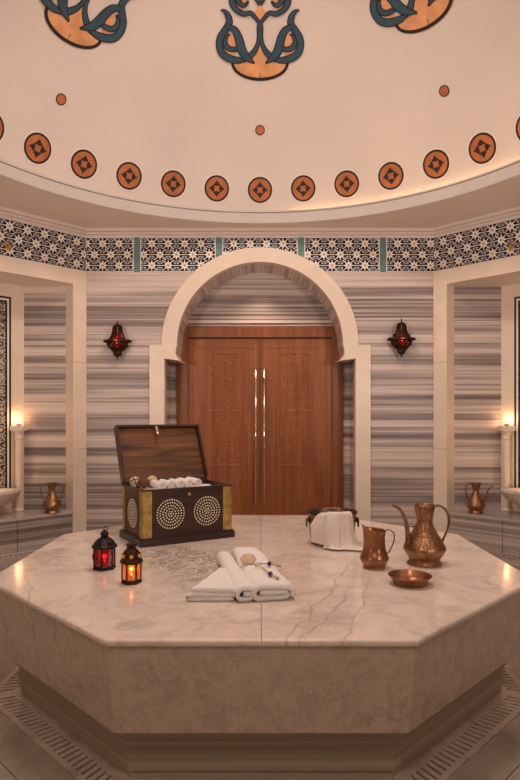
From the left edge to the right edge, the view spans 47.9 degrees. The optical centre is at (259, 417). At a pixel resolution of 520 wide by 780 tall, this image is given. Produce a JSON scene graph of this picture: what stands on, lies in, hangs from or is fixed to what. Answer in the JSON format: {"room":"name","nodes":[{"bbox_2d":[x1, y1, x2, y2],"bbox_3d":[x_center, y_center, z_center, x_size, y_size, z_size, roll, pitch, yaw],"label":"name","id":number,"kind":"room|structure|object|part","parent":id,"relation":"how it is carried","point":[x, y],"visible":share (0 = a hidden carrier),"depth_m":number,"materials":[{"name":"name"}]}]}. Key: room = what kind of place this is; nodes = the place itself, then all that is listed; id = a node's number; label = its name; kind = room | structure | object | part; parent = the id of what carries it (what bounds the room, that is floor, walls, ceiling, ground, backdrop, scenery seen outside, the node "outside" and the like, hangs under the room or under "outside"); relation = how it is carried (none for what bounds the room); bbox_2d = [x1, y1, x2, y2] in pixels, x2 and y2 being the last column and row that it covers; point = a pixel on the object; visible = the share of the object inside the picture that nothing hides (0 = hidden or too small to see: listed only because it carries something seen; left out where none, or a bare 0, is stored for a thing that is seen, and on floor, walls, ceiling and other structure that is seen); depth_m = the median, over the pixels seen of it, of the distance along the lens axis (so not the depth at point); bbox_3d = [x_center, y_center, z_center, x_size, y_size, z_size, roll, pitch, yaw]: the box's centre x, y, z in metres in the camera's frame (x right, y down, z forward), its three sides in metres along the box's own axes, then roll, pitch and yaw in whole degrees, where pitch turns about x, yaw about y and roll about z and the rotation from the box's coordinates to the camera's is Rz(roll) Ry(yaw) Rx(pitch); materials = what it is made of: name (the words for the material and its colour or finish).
{"room":"spa","nodes":[
{"label":"spa","id":0,"kind":"room"},
{"bbox_2d":[0,272,71,511],"bbox_3d":[-2.722,-0.287,5.381,0.449,3.285,2.200,0,0,45],"label":"wall","id":1,"kind":"structure","parent":0,"point":[38,306],"depth_m":6.00,"materials":[{"name":"stone"}]},
{"bbox_2d":[0,296,10,487],"bbox_3d":[-2.877,-0.193,5.537,1.036,2.055,0.008,0,0,-45],"label":"trim","id":2,"kind":"structure","parent":1,"relation":"attached to","point":[5,302],"depth_m":5.86,"materials":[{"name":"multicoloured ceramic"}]},
{"bbox_2d":[0,255,86,532],"bbox_3d":[-2.610,-0.071,5.269,0.158,2.852,2.200,0,0,45],"label":"trim","id":3,"kind":"structure","parent":1,"relation":"attached to","point":[76,293],"depth_m":5.93,"materials":[{"name":"beige stone"}]},
{"bbox_2d":[0,0,519,227],"bbox_3d":[0.000,-2.833,2.750,7.081,1.807,7.700,0,0,0],"label":"ceiling","id":4,"kind":"structure","parent":0,"point":[114,113],"depth_m":5.05,"materials":[{"name":"paint"}]},
{"bbox_2d":[87,272,432,530],"bbox_3d":[0.000,-0.287,6.208,3.570,3.285,0.424,0,0,0],"label":"wall","id":5,"kind":"structure","parent":0,"point":[401,388],"depth_m":6.00,"materials":[{"name":"stone"}]},
{"bbox_2d":[103,320,131,359],"bbox_3d":[-1.441,-0.789,5.916,0.290,0.400,0.164,0,0,0],"label":"wall sconce","id":6,"kind":"object","parent":5,"relation":"attached to","point":[117,342],"visible":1,"depth_m":5.89,"materials":[{"name":"brown metal"}]},
{"bbox_3d":[-1.441,-0.778,5.915,0.132,0.171,0.079,0,0,0],"label":"glass","id":7,"kind":"part","parent":6,"relation":"part of","materials":[{"name":"red glass"}]},
{"bbox_2d":[177,326,342,517],"bbox_3d":[0.000,0.176,6.364,1.810,2.358,0.111,0,0,0],"label":"door","id":8,"kind":"structure","parent":5,"relation":"in","point":[268,413],"depth_m":6.39,"materials":[{"name":"brown wood"}]},
{"bbox_3d":[-0.375,0.888,6.391,0.360,0.750,0.012,0,0,0],"label":"carved panel","id":9,"kind":"part","parent":8,"relation":"part of","materials":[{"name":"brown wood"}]},
{"bbox_3d":[-0.375,0.214,6.391,0.360,0.598,0.012,0,0,0],"label":"carved panel","id":10,"kind":"part","parent":8,"relation":"part of","materials":[{"name":"brown wood"}]},
{"bbox_3d":[-0.375,-0.399,6.391,0.360,0.628,0.012,0,0,0],"label":"carved panel","id":11,"kind":"part","parent":8,"relation":"part of","materials":[{"name":"brown wood"}]},
{"bbox_3d":[-0.046,0.226,6.351,0.022,1.529,0.084,0,0,0],"label":"pull handle","id":12,"kind":"part","parent":8,"relation":"part of","materials":[{"name":"metal"}]},
{"bbox_3d":[0.046,0.226,6.351,0.022,1.529,0.084,0,0,0],"label":"pull handle","id":13,"kind":"part","parent":8,"relation":"part of","materials":[{"name":"metal"}]},
{"bbox_3d":[0.375,0.888,6.391,0.360,0.750,0.012,0,0,0],"label":"carved panel","id":14,"kind":"part","parent":8,"relation":"part of","materials":[{"name":"brown wood"}]},
{"bbox_3d":[0.375,0.214,6.391,0.360,0.598,0.012,0,0,0],"label":"carved panel","id":15,"kind":"part","parent":8,"relation":"part of","materials":[{"name":"brown wood"}]},
{"bbox_3d":[0.375,-0.399,6.391,0.360,0.628,0.012,0,0,0],"label":"carved panel","id":16,"kind":"part","parent":8,"relation":"part of","materials":[{"name":"brown wood"}]},
{"bbox_2d":[0,217,519,271],"bbox_3d":[0.000,-1.673,5.219,6.676,0.353,1.557,0,0,0],"label":"trim","id":17,"kind":"structure","parent":5,"relation":"attached to","point":[29,242],"depth_m":5.99,"materials":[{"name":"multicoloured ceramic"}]},
{"bbox_2d":[5,243,11,249],"bbox_3d":[-2.334,-1.590,5.430,0.060,0.060,0.014,0,0,-45],"label":"wall ornament","id":18,"kind":"object","parent":17,"relation":"attached to","point":[7,246],"visible":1,"depth_m":5.43,"materials":[{"name":"gold metal"}]},
{"bbox_2d":[149,247,370,520],"bbox_3d":[0.000,-0.193,6.191,2.256,3.095,0.459,0,0,0],"label":"door arch","id":19,"kind":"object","parent":5,"relation":"attached to","point":[222,268],"depth_m":5.96,"materials":[{"name":"beige stone"}]},
{"bbox_2d":[387,318,415,357],"bbox_3d":[1.431,-0.809,5.916,0.290,0.400,0.164,0,0,0],"label":"wall sconce","id":20,"kind":"object","parent":5,"relation":"attached to","point":[401,339],"visible":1,"depth_m":5.88,"materials":[{"name":"brown metal"}]},
{"bbox_3d":[1.431,-0.798,5.915,0.132,0.171,0.079,0,0,0],"label":"glass","id":21,"kind":"part","parent":20,"relation":"part of","materials":[{"name":"red glass"}]},
{"bbox_2d":[0,567,519,779],"bbox_3d":[0.000,1.380,2.750,6.681,0.050,7.500,0,0,0],"label":"floor","id":22,"kind":"structure","parent":0,"point":[496,760],"depth_m":2.33,"materials":[{"name":"stone"}]},
{"bbox_2d":[0,510,72,568],"bbox_3d":[-2.676,1.147,5.335,0.579,0.416,1.908,0,0,45],"label":"stone bench","id":23,"kind":"object","parent":22,"relation":"on","point":[24,533],"visible":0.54,"depth_m":5.60,"materials":[{"name":"stone"}]},
{"bbox_2d":[0,488,20,507],"bbox_3d":[-2.708,0.814,5.367,0.449,0.253,1.020,0,0,45],"label":"basin","id":24,"kind":"object","parent":23,"relation":"on","point":[7,495],"visible":1,"depth_m":5.53,"materials":[{"name":"beige stone"}]},
{"bbox_2d":[10,426,26,511],"bbox_3d":[-2.432,0.510,5.897,0.124,0.860,0.124,0,0,0],"label":"stone column","id":25,"kind":"structure","parent":23,"relation":"on","point":[18,431],"depth_m":5.87,"materials":[{"name":"beige stone"}]},
{"bbox_2d":[40,482,63,513],"bbox_3d":[-2.062,0.791,5.800,0.181,0.298,0.181,0,0,-45],"label":"copper vase","id":26,"kind":"object","parent":23,"relation":"on","point":[52,503],"visible":1,"depth_m":5.76,"materials":[{"name":"brown metal"}]},
{"bbox_2d":[0,515,519,777],"bbox_3d":[0.005,1.066,3.383,2.656,0.572,2.656,0,0,0],"label":"platform","id":27,"kind":"object","parent":22,"relation":"on","point":[358,673],"visible":0.81,"depth_m":2.22,"materials":[{"name":"beige stone"}]},
{"bbox_2d":[92,526,116,570],"bbox_3d":[-0.806,0.670,3.032,0.132,0.220,0.132,0,0,-30],"label":"lantern","id":28,"kind":"object","parent":27,"relation":"on","point":[104,547],"visible":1,"depth_m":3.00,"materials":[{"name":"red glass"}]},
{"bbox_3d":[-0.852,0.716,3.005,0.008,0.096,0.009,0,0,-30],"label":"frame post","id":29,"kind":"part","parent":28,"relation":"part of","materials":[{"name":"black metal"}]},
{"bbox_3d":[-0.829,0.716,2.992,0.045,0.091,0.001,0,0,30],"label":"glass pane","id":30,"kind":"part","parent":28,"relation":"part of","materials":[{"name":"red glass"}]},
{"bbox_3d":[-0.806,0.716,2.978,0.008,0.096,0.009,0,0,-30],"label":"frame post","id":31,"kind":"part","parent":28,"relation":"part of","materials":[{"name":"black metal"}]},
{"bbox_3d":[-0.783,0.716,2.992,0.045,0.091,0.001,0,0,-30],"label":"glass pane","id":32,"kind":"part","parent":28,"relation":"part of","materials":[{"name":"red glass"}]},
{"bbox_3d":[-0.760,0.716,3.005,0.008,0.096,0.009,0,0,-30],"label":"frame post","id":33,"kind":"part","parent":28,"relation":"part of","materials":[{"name":"black metal"}]},
{"bbox_3d":[-0.760,0.716,3.032,0.001,0.091,0.045,0,0,0],"label":"glass pane","id":34,"kind":"part","parent":28,"relation":"part of","materials":[{"name":"red glass"}]},
{"bbox_2d":[120,543,142,584],"bbox_3d":[-0.609,0.688,2.774,0.109,0.185,0.104,0,0,-12],"label":"lantern","id":35,"kind":"object","parent":27,"relation":"on","point":[131,560],"visible":1,"depth_m":2.74,"materials":[{"name":"orange glass"}]},
{"bbox_3d":[-0.652,0.725,2.765,0.008,0.079,0.009,0,0,-12],"label":"frame post","id":36,"kind":"part","parent":35,"relation":"part of","materials":[{"name":"brown metal"}]},
{"bbox_3d":[-0.637,0.724,2.749,0.001,0.074,0.037,0,0,-42],"label":"glass pane","id":37,"kind":"part","parent":35,"relation":"part of","materials":[{"name":"orange glass"}]},
{"bbox_3d":[-0.623,0.725,2.733,0.008,0.079,0.009,0,0,-12],"label":"frame post","id":38,"kind":"part","parent":35,"relation":"part of","materials":[{"name":"black metal"}]},
{"bbox_3d":[-0.602,0.724,2.738,0.037,0.074,0.001,0,0,-12],"label":"glass pane","id":39,"kind":"part","parent":35,"relation":"part of","materials":[{"name":"orange glass"}]},
{"bbox_3d":[-0.580,0.725,2.742,0.008,0.079,0.009,0,0,-12],"label":"frame post","id":40,"kind":"part","parent":35,"relation":"part of","materials":[{"name":"brown metal"}]},
{"bbox_3d":[-0.574,0.724,2.762,0.001,0.074,0.037,0,0,18],"label":"glass pane","id":41,"kind":"part","parent":35,"relation":"part of","materials":[{"name":"orange glass"}]},
{"bbox_3d":[-0.567,0.725,2.783,0.008,0.079,0.009,0,0,-12],"label":"frame post","id":42,"kind":"part","parent":35,"relation":"part of","materials":[{"name":"brown metal"}]},
{"bbox_2d":[114,424,234,547],"bbox_3d":[-0.589,0.413,3.918,0.645,0.734,0.576,0,0,-31],"label":"wooden chest","id":43,"kind":"object","parent":27,"relation":"on","point":[153,517],"visible":1,"depth_m":3.80,"materials":[{"name":"black wood"}]},
{"bbox_3d":[-0.689,0.251,4.085,0.617,0.410,0.014,0,-24,-31],"label":"lid","id":44,"kind":"part","parent":43,"relation":"part of","materials":[{"name":"brown wood"}]},
{"bbox_2d":[139,484,210,489],"bbox_3d":[-0.546,0.587,3.846,0.569,0.265,0.334,0,0,-31],"label":"cloth","id":45,"kind":"object","parent":43,"relation":"in","point":[146,488],"visible":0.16,"depth_m":3.88,"materials":[{"name":"white fabric"}]},
{"bbox_2d":[129,476,138,486],"bbox_3d":[-0.818,0.418,3.824,0.072,0.074,0.073,0,0,19],"label":"decorative ball","id":46,"kind":"object","parent":45,"relation":"on","point":[133,481],"visible":0.75,"depth_m":3.80,"materials":[{"name":"beige wicker"}]},
{"bbox_2d":[138,477,148,487],"bbox_3d":[-0.753,0.418,3.783,0.072,0.072,0.072,0,0,0],"label":"decorative ball","id":47,"kind":"object","parent":45,"relation":"on","point":[143,482],"visible":1,"depth_m":3.76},
{"bbox_2d":[147,475,157,485],"bbox_3d":[-0.718,0.418,3.889,0.072,0.072,0.072,0,0,0],"label":"decorative ball","id":48,"kind":"object","parent":45,"relation":"on","point":[151,477],"visible":0.52,"depth_m":3.87,"materials":[{"name":"beige wicker"}]},
{"bbox_2d":[150,480,166,488],"bbox_3d":[-0.651,0.427,3.748,0.055,0.050,0.170,0,0,-31],"label":"rolled towel","id":49,"kind":"object","parent":45,"relation":"on","point":[154,483],"visible":0.97,"depth_m":3.70,"materials":[{"name":"white fabric"}]},
{"bbox_2d":[159,479,173,487],"bbox_3d":[-0.606,0.427,3.789,0.052,0.052,0.170,0,0,-31],"label":"rolled towel","id":50,"kind":"object","parent":45,"relation":"on","point":[170,484],"visible":0.6,"depth_m":3.72,"materials":[{"name":"white fabric"}]},
{"bbox_2d":[169,478,183,487],"bbox_3d":[-0.549,0.426,3.809,0.050,0.055,0.170,0,0,-31],"label":"rolled towel","id":51,"kind":"object","parent":45,"relation":"on","point":[177,483],"visible":0.6,"depth_m":3.74,"materials":[{"name":"white fabric"}]},
{"bbox_2d":[177,478,191,486],"bbox_3d":[-0.502,0.423,3.852,0.053,0.052,0.170,0,0,-31],"label":"rolled towel","id":52,"kind":"object","parent":45,"relation":"on","point":[187,483],"visible":0.59,"depth_m":3.78,"materials":[{"name":"white fabric"}]},
{"bbox_2d":[185,477,201,485],"bbox_3d":[-0.443,0.419,3.873,0.055,0.050,0.170,0,0,-31],"label":"rolled towel","id":53,"kind":"object","parent":45,"relation":"on","point":[195,481],"visible":0.71,"depth_m":3.81,"materials":[{"name":"white fabric"}]},
{"bbox_2d":[185,568,235,601],"bbox_3d":[-0.206,0.748,2.652,0.223,0.061,0.340,0,0,0],"label":"folded towel","id":54,"kind":"object","parent":27,"relation":"on","point":[218,586],"visible":0.99,"depth_m":2.48,"materials":[{"name":"white fabric"}]},
{"bbox_2d":[216,551,253,601],"bbox_3d":[-0.125,0.744,2.807,0.094,0.068,0.680,0,0,-11],"label":"folded towel","id":55,"kind":"object","parent":27,"relation":"on","point":[244,588],"visible":0.87,"depth_m":2.63,"materials":[{"name":"white fabric"}]},
{"bbox_2d":[232,547,295,601],"bbox_3d":[-0.009,0.743,2.865,0.192,0.072,0.760,0,0,-10],"label":"folded towel","id":56,"kind":"object","parent":27,"relation":"on","point":[266,588],"visible":0.76,"depth_m":2.58,"materials":[{"name":"white fabric"}]},
{"bbox_2d":[240,553,280,579],"bbox_3d":[0.041,0.687,2.740,0.138,0.046,0.355,0,0,-28],"label":"charm","id":57,"kind":"object","parent":56,"relation":"on","point":[248,558],"visible":1,"depth_m":2.83,"materials":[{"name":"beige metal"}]},
{"bbox_2d":[306,507,358,546],"bbox_3d":[0.449,0.679,3.650,0.326,0.201,0.319,0,0,0],"label":"bucket","id":58,"kind":"object","parent":27,"relation":"on","point":[312,512],"visible":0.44,"depth_m":3.70,"materials":[{"name":"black metal"}]},
{"bbox_2d":[310,511,362,550],"bbox_3d":[0.481,0.665,3.466,0.354,0.212,0.148,0,0,0],"label":"draped cloth","id":59,"kind":"object","parent":58,"relation":"on","point":[333,530],"visible":0.99,"depth_m":3.48,"materials":[{"name":"white fabric"}]},
{"bbox_2d":[360,524,394,569],"bbox_3d":[0.598,0.666,3.054,0.155,0.226,0.150,0,0,-43],"label":"jug","id":60,"kind":"object","parent":27,"relation":"on","point":[374,556],"visible":1,"depth_m":3.00,"materials":[{"name":"brown metal"}]},
{"bbox_3d":[0.678,0.643,3.052,0.054,0.129,0.007,0,0,0],"label":"handle","id":61,"kind":"part","parent":60,"relation":"part of","materials":[{"name":"orange metal"}]},
{"bbox_2d":[388,569,431,587],"bbox_3d":[0.704,0.757,2.749,0.203,0.045,0.203,0,0,0],"label":"dish","id":62,"kind":"object","parent":27,"relation":"on","point":[408,578],"visible":1,"depth_m":2.79,"materials":[{"name":"brown metal"}]},
{"bbox_2d":[392,503,449,567],"bbox_3d":[0.865,0.617,3.117,0.224,0.325,0.275,0,0,41],"label":"copper ewer","id":63,"kind":"object","parent":27,"relation":"on","point":[423,546],"visible":1,"depth_m":3.08,"materials":[{"name":"brown metal"}]},
{"bbox_3d":[0.754,0.575,3.098,0.119,0.241,0.042,0,0,-26],"label":"spout","id":64,"kind":"part","parent":63,"relation":"part of","materials":[{"name":"orange metal"}]},
{"bbox_3d":[0.976,0.568,3.136,0.088,0.210,0.012,0,0,0],"label":"handle","id":65,"kind":"part","parent":63,"relation":"part of","materials":[{"name":"orange metal"}]},
{"bbox_2d":[0,666,519,779],"bbox_3d":[0.005,1.364,3.383,2.664,0.022,2.664,0,0,0],"label":"drain grate","id":66,"kind":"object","parent":22,"relation":"on","point":[75,756],"depth_m":2.45,"materials":[{"name":"stone"}]},
{"bbox_2d":[448,510,519,568],"bbox_3d":[2.689,1.147,5.348,1.908,0.416,0.617,0,0,45],"label":"stone bench","id":67,"kind":"object","parent":22,"relation":"on","point":[496,532],"visible":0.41,"depth_m":5.60,"materials":[{"name":"stone"}]},
{"bbox_2d":[465,482,493,513],"bbox_3d":[2.169,0.789,5.785,0.253,0.302,0.181,0,0,29],"label":"copper ewer","id":68,"kind":"object","parent":67,"relation":"on","point":[476,504],"visible":1,"depth_m":5.76,"materials":[{"name":"brown metal"}]},
{"bbox_3d":[2.260,0.765,5.800,0.121,0.187,0.028,0,0,0],"label":"spout","id":69,"kind":"part","parent":68,"relation":"part of","materials":[{"name":"orange metal"}]},
{"bbox_2d":[498,426,514,511],"bbox_3d":[2.486,0.510,5.897,0.124,0.860,0.124,0,0,0],"label":"stone column","id":70,"kind":"structure","parent":67,"relation":"on","point":[506,431],"depth_m":5.87,"materials":[{"name":"beige stone"}]},
{"bbox_2d":[500,488,519,506],"bbox_3d":[2.735,0.814,5.394,0.449,0.253,1.020,0,0,-45],"label":"basin","id":71,"kind":"object","parent":67,"relation":"on","point":[511,494],"visible":1,"depth_m":5.56,"materials":[{"name":"beige stone"}]},
{"bbox_3d":[2.735,0.834,5.394,0.445,0.213,1.012,0,0,-45],"label":"bowl","id":72,"kind":"part","parent":71,"relation":"part of","materials":[{"name":"stone"}]},
{"bbox_2d":[448,272,519,511],"bbox_3d":[2.735,-0.287,5.394,2.200,3.285,0.487,0,0,45],"label":"wall","id":73,"kind":"structure","parent":0,"point":[483,307],"depth_m":6.00,"materials":[{"name":"stone"}]},
{"bbox_2d":[0,206,519,236],"bbox_3d":[0.000,-1.890,2.500,6.681,0.080,7.000,0,0,0],"label":"trim","id":74,"kind":"structure","parent":73,"relation":"attached to","point":[7,213],"depth_m":5.94,"materials":[{"name":"paint"}]},
{"bbox_2d":[433,255,519,531],"bbox_3d":[2.610,-0.071,5.269,2.200,2.852,0.158,0,0,45],"label":"trim","id":75,"kind":"structure","parent":73,"relation":"attached to","point":[443,293],"depth_m":5.93,"materials":[{"name":"beige stone"}]},
{"bbox_2d":[508,243,514,249],"bbox_3d":[2.334,-1.590,5.430,0.060,0.060,0.014,0,0,45],"label":"wall ornament","id":76,"kind":"object","parent":73,"relation":"attached to","point":[511,246],"visible":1,"depth_m":5.43,"materials":[{"name":"gold metal"}]},
{"bbox_2d":[514,296,519,487],"bbox_3d":[2.904,-0.193,5.564,0.960,2.055,0.008,0,0,45],"label":"trim","id":77,"kind":"structure","parent":73,"relation":"attached to","point":[516,299],"depth_m":5.88,"materials":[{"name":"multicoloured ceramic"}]}
]}

